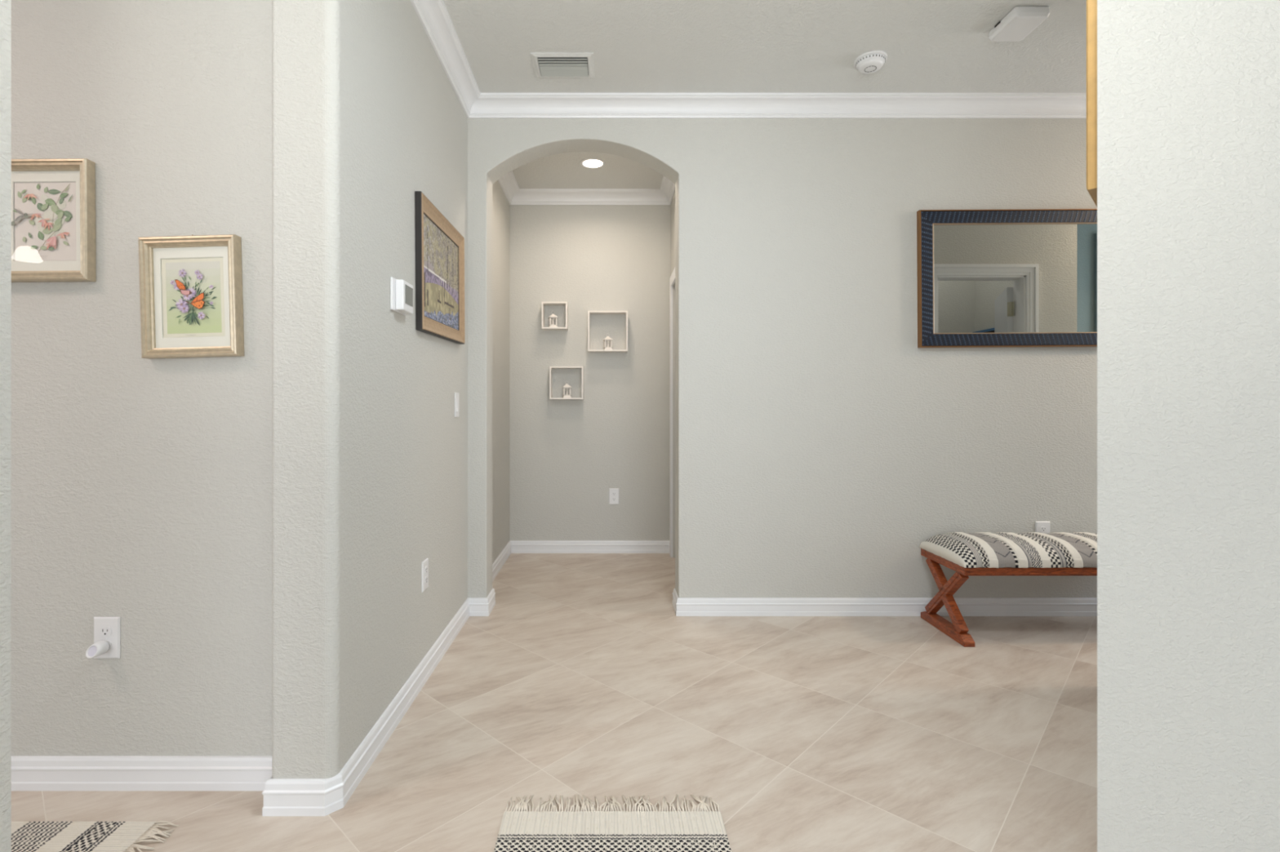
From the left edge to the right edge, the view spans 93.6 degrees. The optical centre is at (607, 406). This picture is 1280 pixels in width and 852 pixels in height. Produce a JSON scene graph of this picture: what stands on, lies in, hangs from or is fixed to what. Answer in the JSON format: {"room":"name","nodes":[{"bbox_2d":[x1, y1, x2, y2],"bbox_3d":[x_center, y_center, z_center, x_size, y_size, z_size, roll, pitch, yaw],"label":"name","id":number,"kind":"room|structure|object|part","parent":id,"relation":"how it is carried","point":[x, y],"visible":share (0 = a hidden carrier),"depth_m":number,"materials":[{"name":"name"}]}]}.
{"room":"home hallway","nodes":[
{"label":"home hallway","id":0,"kind":"room"},
{"bbox_2d":[0,0,11,851],"bbox_3d":[-1.008,-0.265,-0.125,0.125,2.810,2.150,0,0,0],"label":"wall","id":1,"kind":"structure","parent":0,"point":[5,5],"depth_m":0.94,"materials":[{"name":"grey paint"}]},
{"bbox_2d":[11,0,271,755],"bbox_3d":[-2.774,-0.265,1.870,3.652,2.810,0.150,0,0,0],"label":"wall","id":2,"kind":"structure","parent":0,"point":[141,488],"depth_m":1.79,"materials":[{"name":"grey paint"}]},
{"bbox_2d":[11,158,96,282],"bbox_3d":[-1.674,-0.556,1.776,0.284,0.366,0.035,0,0,0],"label":"framed print","id":3,"kind":"object","parent":2,"relation":"attached to","point":[53,201],"visible":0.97,"depth_m":1.78,"materials":[{"name":"beige paper"}]},
{"bbox_2d":[93,617,120,658],"bbox_3d":[-1.497,0.690,1.790,0.078,0.124,0.009,0,0,0],"label":"wall outlet","id":4,"kind":"object","parent":2,"relation":"attached to","point":[108,629],"visible":0.84,"depth_m":1.79,"materials":[{"name":"white plastic"}]},
{"bbox_2d":[85,640,109,658],"bbox_3d":[-1.499,0.712,1.760,0.039,0.039,0.052,0,0,0],"label":"air freshener","id":5,"kind":"object","parent":4,"relation":"attached to","point":[99,648],"visible":1,"depth_m":1.75,"materials":[{"name":"white plastic"}]},
{"bbox_2d":[88,645,97,656],"bbox_3d":[-1.499,0.711,1.746,0.026,0.026,0.013,0,0,0],"label":"vent","id":6,"kind":"object","parent":5,"relation":"attached to","point":[92,651],"depth_m":1.75,"materials":[{"name":"white plastic"}]},
{"bbox_2d":[99,626,111,635],"bbox_3d":[-1.497,0.669,1.787,0.035,0.027,0.003,0,0,0],"label":"receptacle","id":7,"kind":"object","parent":4,"relation":"attached to","point":[104,631],"depth_m":1.79,"materials":[{"name":"white plastic"}]},
{"bbox_2d":[106,640,111,649],"bbox_3d":[-1.497,0.711,1.787,0.035,0.027,0.003,0,0,0],"label":"receptacle","id":8,"kind":"object","parent":4,"relation":"attached to","point":[109,642],"depth_m":1.79,"materials":[{"name":"white plastic"}]},
{"bbox_2d":[137,234,244,359],"bbox_3d":[-1.234,-0.330,1.776,0.284,0.366,0.035,-2,0,0],"label":"framed print","id":9,"kind":"object","parent":2,"relation":"attached to","point":[191,286],"visible":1,"depth_m":1.78,"materials":[{"name":"beige wood"}]},
{"bbox_2d":[271,0,509,778],"bbox_3d":[-0.858,-0.265,3.185,0.181,2.810,3.000,0,0,0],"label":"wall","id":10,"kind":"structure","parent":0,"point":[370,446],"depth_m":1.85,"materials":[{"name":"grey paint"}]},
{"bbox_2d":[390,276,413,315],"bbox_3d":[-0.747,-0.400,2.180,0.039,0.116,0.140,0,0,0],"label":"thermostat","id":11,"kind":"object","parent":10,"relation":"attached to","point":[401,291],"visible":1,"depth_m":2.14,"materials":[{"name":"white plastic"}]},
{"bbox_3d":[-0.762,-0.400,2.180,0.008,0.116,0.140,0,0,0],"label":"plate","id":12,"kind":"part","parent":11,"relation":"part of","materials":[{"name":"white plastic"}]},
{"bbox_2d":[422,558,428,592],"bbox_3d":[-0.762,0.703,2.507,0.009,0.124,0.078,0,0,0],"label":"wall outlet","id":13,"kind":"object","parent":10,"relation":"attached to","point":[425,563],"visible":1,"depth_m":2.50,"materials":[{"name":"white plastic"}]},
{"bbox_2d":[424,576,427,583],"bbox_3d":[-0.759,0.724,2.507,0.003,0.027,0.035,0,0,0],"label":"receptacle","id":14,"kind":"object","parent":13,"relation":"attached to","point":[425,577],"depth_m":2.50,"materials":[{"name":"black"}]},
{"bbox_2d":[414,191,465,344],"bbox_3d":[-0.751,-0.589,2.738,0.029,0.580,0.731,0,1,0],"label":"framed painting","id":15,"kind":"object","parent":10,"relation":"attached to","point":[439,246],"visible":1,"depth_m":2.67,"materials":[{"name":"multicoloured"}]},
{"bbox_2d":[454,392,459,417],"bbox_3d":[-0.761,-0.010,3.030,0.011,0.124,0.074,0,0,0],"label":"light switch","id":16,"kind":"object","parent":10,"relation":"attached to","point":[456,394],"visible":1,"depth_m":3.01,"materials":[{"name":"white plastic"}]},
{"bbox_2d":[11,553,1097,851],"bbox_3d":[0.500,1.190,0.375,10.400,0.100,9.150,0,0,0],"label":"floor","id":17,"kind":"structure","parent":0,"point":[583,676],"depth_m":2.07,"materials":[{"name":"tile"}]},
{"bbox_2d":[11,821,178,851],"bbox_3d":[-1.668,1.132,1.335,1.028,0.014,0.605,0,0,0],"label":"rug","id":18,"kind":"object","parent":17,"relation":"on","point":[41,836],"visible":0.94,"depth_m":1.58,"materials":[{"name":"fabric"}]},
{"bbox_2d":[493,794,731,851],"bbox_3d":[0.012,1.132,1.244,0.605,0.014,1.028,0,0,0],"label":"rug","id":19,"kind":"object","parent":17,"relation":"on","point":[555,831],"visible":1,"depth_m":1.61,"materials":[{"name":"fabric"}]},
{"bbox_2d":[919,532,1097,647],"bbox_3d":[2.276,0.895,3.043,1.180,0.490,0.416,0,0,0],"label":"bench","id":20,"kind":"object","parent":17,"relation":"on","point":[977,553],"visible":0.58,"depth_m":2.91,"materials":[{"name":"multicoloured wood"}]},
{"bbox_3d":[1.716,1.117,3.045,0.053,0.046,0.400,0,0,0],"label":"foot rail","id":21,"kind":"part","parent":20,"relation":"part of","materials":[{"name":"red wood"}]},
{"bbox_2d":[919,532,1097,568],"bbox_3d":[2.276,0.706,3.043,1.180,0.113,0.416,0,0,0],"label":"cushion","id":22,"kind":"object","parent":20,"relation":"on","point":[956,549],"depth_m":2.90,"materials":[{"name":"fabric"}]},
{"bbox_3d":[2.276,0.782,3.043,1.172,0.040,0.404,0,0,0],"label":"frame","id":23,"kind":"part","parent":20,"relation":"part of","materials":[{"name":"red wood"}]},
{"bbox_2d":[509,204,671,540],"bbox_3d":[0.002,-0.265,4.745,1.777,2.810,0.120,0,0,0],"label":"wall","id":24,"kind":"structure","parent":0,"point":[566,455],"depth_m":4.68,"materials":[{"name":"grey paint"}]},
{"bbox_2d":[542,302,568,330],"bbox_3d":[-0.409,-0.700,4.635,0.195,0.204,0.100,0,0,0],"label":"box shelf","id":25,"kind":"object","parent":24,"relation":"attached to","point":[544,304],"visible":1,"depth_m":4.58,"materials":[{"name":"white paint"}]},
{"bbox_2d":[548,311,557,327],"bbox_3d":[-0.424,-0.675,4.633,0.067,0.131,0.067,0,0,-12],"label":"lantern","id":26,"kind":"object","parent":25,"relation":"in","point":[553,316],"visible":1,"depth_m":4.61,"materials":[{"name":"white paint"}]},
{"bbox_2d":[549,366,583,399],"bbox_3d":[-0.318,-0.184,4.635,0.256,0.252,0.100,0,0,0],"label":"box shelf","id":27,"kind":"object","parent":24,"relation":"attached to","point":[551,368],"visible":1,"depth_m":4.58,"materials":[{"name":"white paint"}]},
{"bbox_2d":[561,381,571,397],"bbox_3d":[-0.318,-0.135,4.633,0.067,0.131,0.067,0,0,-12],"label":"lantern","id":28,"kind":"object","parent":27,"relation":"in","point":[566,386],"visible":0.99,"depth_m":4.61,"materials":[{"name":"white paint"}]},
{"bbox_2d":[497,170,675,204],"bbox_3d":[-0.139,-1.623,4.067,1.257,0.094,1.235,0,0,0],"label":"crown molding","id":29,"kind":"structure","parent":24,"relation":"attached to","point":[514,195],"depth_m":4.63,"materials":[{"name":"white paint"}]},
{"bbox_2d":[587,311,627,352],"bbox_3d":[-0.001,-0.579,4.635,0.304,0.308,0.100,0,0,0],"label":"box shelf","id":30,"kind":"object","parent":24,"relation":"attached to","point":[589,313],"visible":1,"depth_m":4.58,"materials":[{"name":"white paint"}]},
{"bbox_2d":[602,333,612,349],"bbox_3d":[-0.002,-0.502,4.633,0.067,0.131,0.067,0,0,-12],"label":"lantern","id":31,"kind":"object","parent":30,"relation":"in","point":[606,339],"visible":0.99,"depth_m":4.61,"materials":[{"name":"white paint"}]},
{"bbox_2d":[608,488,618,504],"bbox_3d":[0.047,0.699,4.680,0.078,0.124,0.009,0,0,0],"label":"wall outlet","id":32,"kind":"object","parent":24,"relation":"attached to","point":[613,492],"visible":1,"depth_m":4.68,"materials":[{"name":"white plastic"}]},
{"bbox_2d":[671,192,675,557],"bbox_3d":[0.550,-0.265,4.067,0.120,2.810,1.235,0,0,0],"label":"wall","id":33,"kind":"structure","parent":0,"point":[673,204],"depth_m":4.53,"materials":[{"name":"grey paint"}]},
{"bbox_2d":[669,267,675,557],"bbox_3d":[0.482,0.073,4.140,0.016,2.133,0.940,0,0,0],"label":"door frame","id":34,"kind":"structure","parent":33,"relation":"attached to","point":[672,280],"depth_m":4.53,"materials":[{"name":"white paint"}]},
{"bbox_2d":[443,0,1086,188],"bbox_3d":[0.500,-1.730,0.375,10.400,0.120,9.150,0,0,0],"label":"ceiling","id":35,"kind":"structure","parent":0,"point":[637,46],"depth_m":2.80,"materials":[{"name":"white paint"}]},
{"bbox_2d":[529,52,595,78],"bbox_3d":[-0.217,-1.665,2.935,0.300,0.010,0.215,0,0,0],"label":"ceiling vent","id":36,"kind":"object","parent":35,"relation":"in","point":[545,64],"visible":1,"depth_m":2.91,"materials":[{"name":"white metal"}]},
{"bbox_2d":[580,157,604,168],"bbox_3d":[-0.104,-1.665,4.107,0.170,0.010,0.170,0,0,0],"label":"recessed light","id":37,"kind":"object","parent":35,"relation":"in","point":[592,162],"visible":1,"depth_m":4.09,"materials":[{"name":"white paint"}]},
{"bbox_2d":[853,50,887,74],"bbox_3d":[1.262,-1.646,2.885,0.148,0.047,0.148,0,0,0],"label":"smoke detector","id":38,"kind":"object","parent":35,"relation":"attached to","point":[870,62],"visible":1,"depth_m":2.85,"materials":[{"name":"white plastic"}]},
{"bbox_2d":[988,6,1049,41],"bbox_3d":[1.768,-1.647,2.585,0.152,0.046,0.184,0,0,0],"label":"sensor box","id":39,"kind":"object","parent":35,"relation":"attached to","point":[1019,23],"visible":1,"depth_m":2.55,"materials":[{"name":"white plastic"}]},
{"bbox_2d":[467,118,1097,598],"bbox_3d":[2.126,-0.265,3.365,6.948,2.810,0.170,0,0,0],"label":"wall","id":40,"kind":"structure","parent":0,"point":[818,447],"depth_m":3.28,"materials":[{"name":"grey paint"}]},
{"bbox_2d":[11,540,669,816],"bbox_3d":[-1.518,1.092,2.604,5.724,0.096,2.371,0,0,-38],"label":"baseboard","id":41,"kind":"structure","parent":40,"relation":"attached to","point":[282,797],"depth_m":1.78,"materials":[{"name":"white paint"}]},
{"bbox_2d":[409,0,1086,118],"bbox_3d":[0.500,-1.623,2.438,10.000,0.094,1.685,0,0,0],"label":"crown molding","id":42,"kind":"structure","parent":40,"relation":"attached to","point":[433,15],"depth_m":3.24,"materials":[{"name":"white paint"}]},
{"bbox_2d":[671,588,1097,616],"bbox_3d":[2.936,1.092,3.462,5.129,0.096,0.395,0,0,0],"label":"baseboard","id":43,"kind":"structure","parent":40,"relation":"attached to","point":[682,606],"depth_m":3.27,"materials":[{"name":"white paint"}]},
{"bbox_2d":[916,208,1097,347],"bbox_3d":[2.300,-0.698,3.263,1.220,0.745,0.033,0,0,0],"label":"wall mirror","id":44,"kind":"object","parent":40,"relation":"attached to","point":[1013,277],"visible":0.77,"depth_m":3.26,"materials":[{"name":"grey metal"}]},
{"bbox_2d":[1035,521,1049,533],"bbox_3d":[2.375,0.688,3.275,0.078,0.124,0.009,0,0,0],"label":"wall outlet","id":45,"kind":"object","parent":40,"relation":"attached to","point":[1040,526],"visible":0.44,"depth_m":3.27,"materials":[{"name":"white plastic"}]},
{"bbox_2d":[1040,526,1046,531],"bbox_3d":[2.375,0.667,3.272,0.035,0.027,0.003,0,0,0],"label":"receptacle","id":46,"kind":"object","parent":45,"relation":"attached to","point":[1042,528],"depth_m":3.27,"materials":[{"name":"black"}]},
{"bbox_2d":[1097,0,1166,851],"bbox_3d":[1.640,-0.265,1.825,0.158,2.810,1.556,0,0,42],"label":"wall","id":47,"kind":"structure","parent":0,"point":[1131,34],"depth_m":1.30,"materials":[{"name":"grey paint"}]},
{"bbox_2d":[1086,0,1097,207],"bbox_3d":[1.264,-0.880,1.521,0.560,0.800,0.023,0,0,-45],"label":"picture frame","id":48,"kind":"object","parent":47,"relation":"attached to","point":[1091,5],"visible":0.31,"depth_m":1.32,"materials":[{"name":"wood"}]},
{"bbox_2d":[1166,0,1279,851],"bbox_3d":[3.405,-0.265,1.360,4.390,2.810,0.120,0,0,0],"label":"wall","id":49,"kind":"structure","parent":0,"point":[1223,56],"depth_m":1.30,"materials":[{"name":"grey paint"}]}
]}

